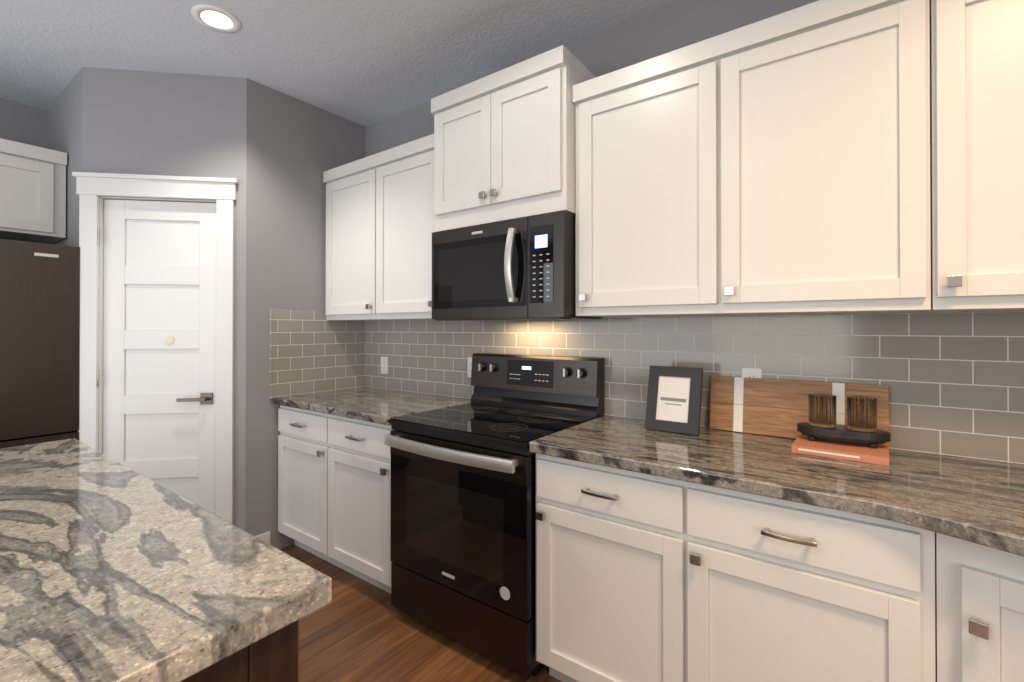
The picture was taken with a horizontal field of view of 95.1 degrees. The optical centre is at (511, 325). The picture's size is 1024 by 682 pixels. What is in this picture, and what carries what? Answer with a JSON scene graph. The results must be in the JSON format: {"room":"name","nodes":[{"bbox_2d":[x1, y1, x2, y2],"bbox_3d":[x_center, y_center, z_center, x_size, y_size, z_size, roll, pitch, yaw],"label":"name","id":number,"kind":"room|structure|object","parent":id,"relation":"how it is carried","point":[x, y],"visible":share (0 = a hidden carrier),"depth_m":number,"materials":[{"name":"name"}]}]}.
{"room":"kitchen","nodes":[
{"label":"kitchen","id":0,"kind":"room"},
{"bbox_2d":[0,98,46,147],"bbox_3d":[-4.282,-0.041,1.409,0.100,2.740,4.320,0,0,36],"label":"wall","id":1,"kind":"structure","parent":0,"point":[23,123],"depth_m":2.96,"materials":[{"name":"grey paint"}]},
{"bbox_2d":[0,138,66,243],"bbox_3d":[-3.053,-0.754,2.497,0.594,0.487,0.905,0,0,36],"label":"upper cabinet","id":2,"kind":"object","parent":1,"relation":"attached to","point":[32,193],"visible":0.94,"depth_m":2.60,"materials":[{"name":"white paint"}]},
{"bbox_2d":[47,68,81,430],"bbox_3d":[-2.649,-0.034,2.829,0.860,2.740,0.100,0,0,36],"label":"wall","id":3,"kind":"structure","parent":0,"point":[64,122],"depth_m":2.69,"materials":[{"name":"grey paint"}]},
{"bbox_2d":[82,67,246,530],"bbox_3d":[-1.925,-0.035,2.642,0.834,2.740,0.100,0,0,-8],"label":"wall","id":4,"kind":"structure","parent":0,"point":[157,123],"depth_m":2.61,"materials":[{"name":"grey paint"}]},
{"bbox_2d":[72,172,238,523],"bbox_3d":[-1.952,0.257,2.618,0.819,2.157,0.136,0,0,-8],"label":"door frame","id":5,"kind":"structure","parent":4,"relation":"attached to","point":[91,188],"depth_m":2.57,"materials":[{"name":"white paint"}]},
{"bbox_2d":[97,199,216,514],"bbox_3d":[-1.955,0.314,2.604,0.600,2.018,0.083,0,0,-8],"label":"pantry door","id":6,"kind":"structure","parent":4,"relation":"in","point":[159,369],"depth_m":2.62,"materials":[{"name":"white paint"}]},
{"bbox_2d":[245,78,365,548],"bbox_3d":[-1.309,-0.033,3.002,0.100,2.740,0.800,0,0,36],"label":"wall","id":7,"kind":"structure","parent":0,"point":[296,148],"depth_m":2.79,"materials":[{"name":"grey paint"}]},
{"bbox_2d":[255,531,269,543],"bbox_3d":[-1.614,1.256,-0.167,6.060,0.130,4.935,0,0,36],"label":"baseboard","id":8,"kind":"structure","parent":7,"relation":"attached to","point":[264,537],"depth_m":2.72,"materials":[{"name":"white paint"}]},
{"bbox_2d":[0,0,675,126],"bbox_3d":[-1.418,-1.488,0.115,6.260,0.140,5.800,0,0,36],"label":"ceiling","id":9,"kind":"structure","parent":0,"point":[365,63],"depth_m":2.33,"materials":[{"name":"white paint"}]},
{"bbox_2d":[191,4,241,32],"bbox_3d":[-1.354,-1.442,2.150,0.196,0.078,0.196,0,0,36],"label":"recessed light","id":10,"kind":"object","parent":9,"relation":"in","point":[215,18],"visible":0.83,"depth_m":2.18,"materials":[{"name":"white"}]},
{"bbox_2d":[279,544,561,681],"bbox_3d":[-1.418,1.372,0.101,6.260,0.100,5.800,0,0,36],"label":"floor","id":11,"kind":"structure","parent":0,"point":[357,629],"depth_m":1.95,"materials":[{"name":"brown wood"}]},
{"bbox_2d":[0,239,79,448],"bbox_3d":[-2.900,0.455,2.378,0.905,1.757,0.899,0,0,36],"label":"refrigerator","id":12,"kind":"object","parent":11,"relation":"on","point":[39,332],"visible":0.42,"depth_m":2.39,"materials":[{"name":"black metal"}]},
{"bbox_2d":[192,626,298,681],"bbox_3d":[-1.216,0.881,0.798,1.515,0.889,0.930,0,0,36],"label":"kitchen island","id":13,"kind":"object","parent":11,"relation":"on","point":[277,659],"depth_m":0.69,"materials":[{"name":"wood"}]},
{"bbox_2d":[0,438,331,681],"bbox_3d":[-1.216,0.416,0.801,1.585,0.040,1.000,0,0,36],"label":"island countertop","id":14,"kind":"structure","parent":13,"relation":"on","point":[108,573],"depth_m":0.73,"materials":[{"name":"beige stone"}]},
{"bbox_2d":[278,405,392,593],"bbox_3d":[-0.796,0.898,2.704,1.054,0.875,0.666,0,0,36],"label":"base cabinet","id":15,"kind":"object","parent":11,"relation":"on","point":[334,489],"visible":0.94,"depth_m":2.43,"materials":[{"name":"white paint"}]},
{"bbox_2d":[273,386,470,425],"bbox_3d":[-0.794,0.440,2.707,1.054,0.040,0.646,0,0,36],"label":"countertop","id":16,"kind":"structure","parent":15,"relation":"on","point":[375,405],"depth_m":2.57,"materials":[{"name":"stone"}]},
{"bbox_2d":[385,353,603,677],"bbox_3d":[-0.083,0.742,2.136,0.757,1.182,0.720,0,0,36],"label":"range","id":17,"kind":"object","parent":11,"relation":"on","point":[463,523],"visible":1,"depth_m":1.92,"materials":[{"name":"black metal"}]},
{"bbox_2d":[536,453,935,681],"bbox_3d":[0.691,0.892,1.617,1.093,0.875,0.666,0,0,36],"label":"base cabinet","id":18,"kind":"object","parent":11,"relation":"on","point":[641,577],"visible":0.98,"depth_m":1.34,"materials":[{"name":"white paint"}]},
{"bbox_2d":[935,532,942,681],"bbox_3d":[1.164,0.888,0.826,0.600,0.876,0.204,0,0,36],"label":"strip","id":19,"kind":"object","parent":11,"relation":"on","point":[938,543],"depth_m":1.07,"materials":[{"name":"white paint"}]},
{"bbox_2d":[939,533,1023,681],"bbox_3d":[1.360,0.889,0.974,0.730,0.876,0.675,0,0,36],"label":"base cabinet","id":20,"kind":"object","parent":11,"relation":"on","point":[979,612],"depth_m":1.00,"materials":[{"name":"white paint"}]},
{"bbox_2d":[529,415,1023,556],"bbox_3d":[1.322,0.432,1.089,2.738,0.040,0.761,0,0,36],"label":"countertop","id":21,"kind":"structure","parent":20,"relation":"on","point":[978,501],"depth_m":1.32,"materials":[{"name":"stone"}]},
{"bbox_2d":[645,365,702,434],"bbox_3d":[0.646,0.289,1.861,0.205,0.253,0.113,0,0,36],"label":"picture frame","id":22,"kind":"object","parent":21,"relation":"on","point":[674,396],"visible":1,"depth_m":1.84,"materials":[{"name":"black wood"}]},
{"bbox_2d":[710,376,889,449],"bbox_3d":[1.036,0.309,1.738,0.565,0.212,0.045,0,0,36],"label":"cutting board","id":23,"kind":"object","parent":21,"relation":"on","point":[778,420],"visible":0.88,"depth_m":1.76,"materials":[{"name":"brown wood"}]},
{"bbox_2d":[791,434,888,465],"bbox_3d":[1.077,0.402,1.538,0.257,0.023,0.214,0,0,36],"label":"book","id":24,"kind":"object","parent":21,"relation":"on","point":[845,450],"visible":1,"depth_m":1.49,"materials":[{"name":"orange paper"}]},
{"bbox_2d":[797,422,890,447],"bbox_3d":[1.103,0.365,1.568,0.256,0.050,0.120,0,0,36],"label":"riser","id":25,"kind":"object","parent":24,"relation":"on","point":[839,432],"visible":0.94,"depth_m":1.52,"materials":[{"name":"black wood"}]},
{"bbox_2d":[809,393,836,427],"bbox_3d":[1.060,0.288,1.600,0.080,0.104,0.080,0,0,36],"label":"tumbler","id":26,"kind":"object","parent":25,"relation":"on","point":[822,411],"visible":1,"depth_m":1.57,"materials":[{"name":"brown glass"}]},
{"bbox_2d":[847,396,876,431],"bbox_3d":[1.148,0.288,1.538,0.080,0.104,0.080,0,0,36],"label":"tumbler","id":27,"kind":"object","parent":25,"relation":"on","point":[861,413],"visible":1,"depth_m":1.51,"materials":[{"name":"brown glass"}]},
{"bbox_2d":[365,0,1004,320],"bbox_3d":[0.854,-0.038,1.978,4.800,2.740,0.100,0,0,36],"label":"wall","id":28,"kind":"structure","parent":0,"point":[670,27],"depth_m":2.11,"materials":[{"name":"grey paint"}]},
{"bbox_2d":[323,134,434,320],"bbox_3d":[-0.704,-0.516,2.837,1.054,0.959,0.354,0,0,36],"label":"upper cabinet","id":29,"kind":"object","parent":28,"relation":"attached to","point":[380,222],"visible":0.77,"depth_m":2.69,"materials":[{"name":"white paint"}]},
{"bbox_2d":[431,45,595,231],"bbox_3d":[0.011,-0.805,2.272,0.760,0.664,0.424,0,0,36],"label":"upper cabinet","id":30,"kind":"object","parent":28,"relation":"attached to","point":[505,144],"visible":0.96,"depth_m":2.07,"materials":[{"name":"white paint"}]},
{"bbox_2d":[432,210,601,320],"bbox_3d":[0.001,-0.247,2.256,0.757,0.440,0.451,0,0,36],"label":"over-the-range microwave","id":31,"kind":"object","parent":30,"relation":"attached to","point":[522,268],"visible":0.98,"depth_m":2.05,"materials":[{"name":"black metal"}]},
{"bbox_2d":[269,309,1023,463],"bbox_3d":[0.619,0.162,1.672,4.580,0.528,0.668,0,0,36],"label":"tile backsplash","id":32,"kind":"structure","parent":28,"relation":"attached to","point":[954,381],"depth_m":1.87,"materials":[{"name":"grey tile"}]},
{"bbox_2d":[381,357,387,373],"bbox_3d":[-0.860,0.266,3.153,0.070,0.114,0.006,0,0,36],"label":"electrical outlet","id":33,"kind":"object","parent":32,"relation":"attached to","point":[384,365],"visible":1,"depth_m":3.15,"materials":[{"name":"white plastic"}]},
{"bbox_2d":[468,357,471,376],"bbox_3d":[-0.228,0.239,2.692,0.070,0.114,0.006,0,0,36],"label":"electrical outlet","id":34,"kind":"object","parent":32,"relation":"attached to","point":[469,365],"visible":0.48,"depth_m":2.70,"materials":[{"name":"white plastic"}]},
{"bbox_2d":[742,368,761,378],"bbox_3d":[0.941,0.223,1.837,0.070,0.114,0.006,0,0,36],"label":"electrical outlet","id":35,"kind":"object","parent":32,"relation":"attached to","point":[751,372],"visible":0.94,"depth_m":1.83,"materials":[{"name":"white plastic"}]},
{"bbox_2d":[572,0,930,316],"bbox_3d":[0.793,-0.522,1.742,1.118,0.959,0.354,0,0,36],"label":"upper cabinet","id":36,"kind":"object","parent":28,"relation":"attached to","point":[778,164],"visible":1,"depth_m":1.54,"materials":[{"name":"white paint"}]},
{"bbox_2d":[921,0,1023,312],"bbox_3d":[1.506,-0.524,1.239,0.619,0.959,0.324,0,0,36],"label":"upper cabinet","id":37,"kind":"object","parent":28,"relation":"attached to","point":[977,145],"visible":0.92,"depth_m":1.23,"materials":[{"name":"white paint"}]}
]}

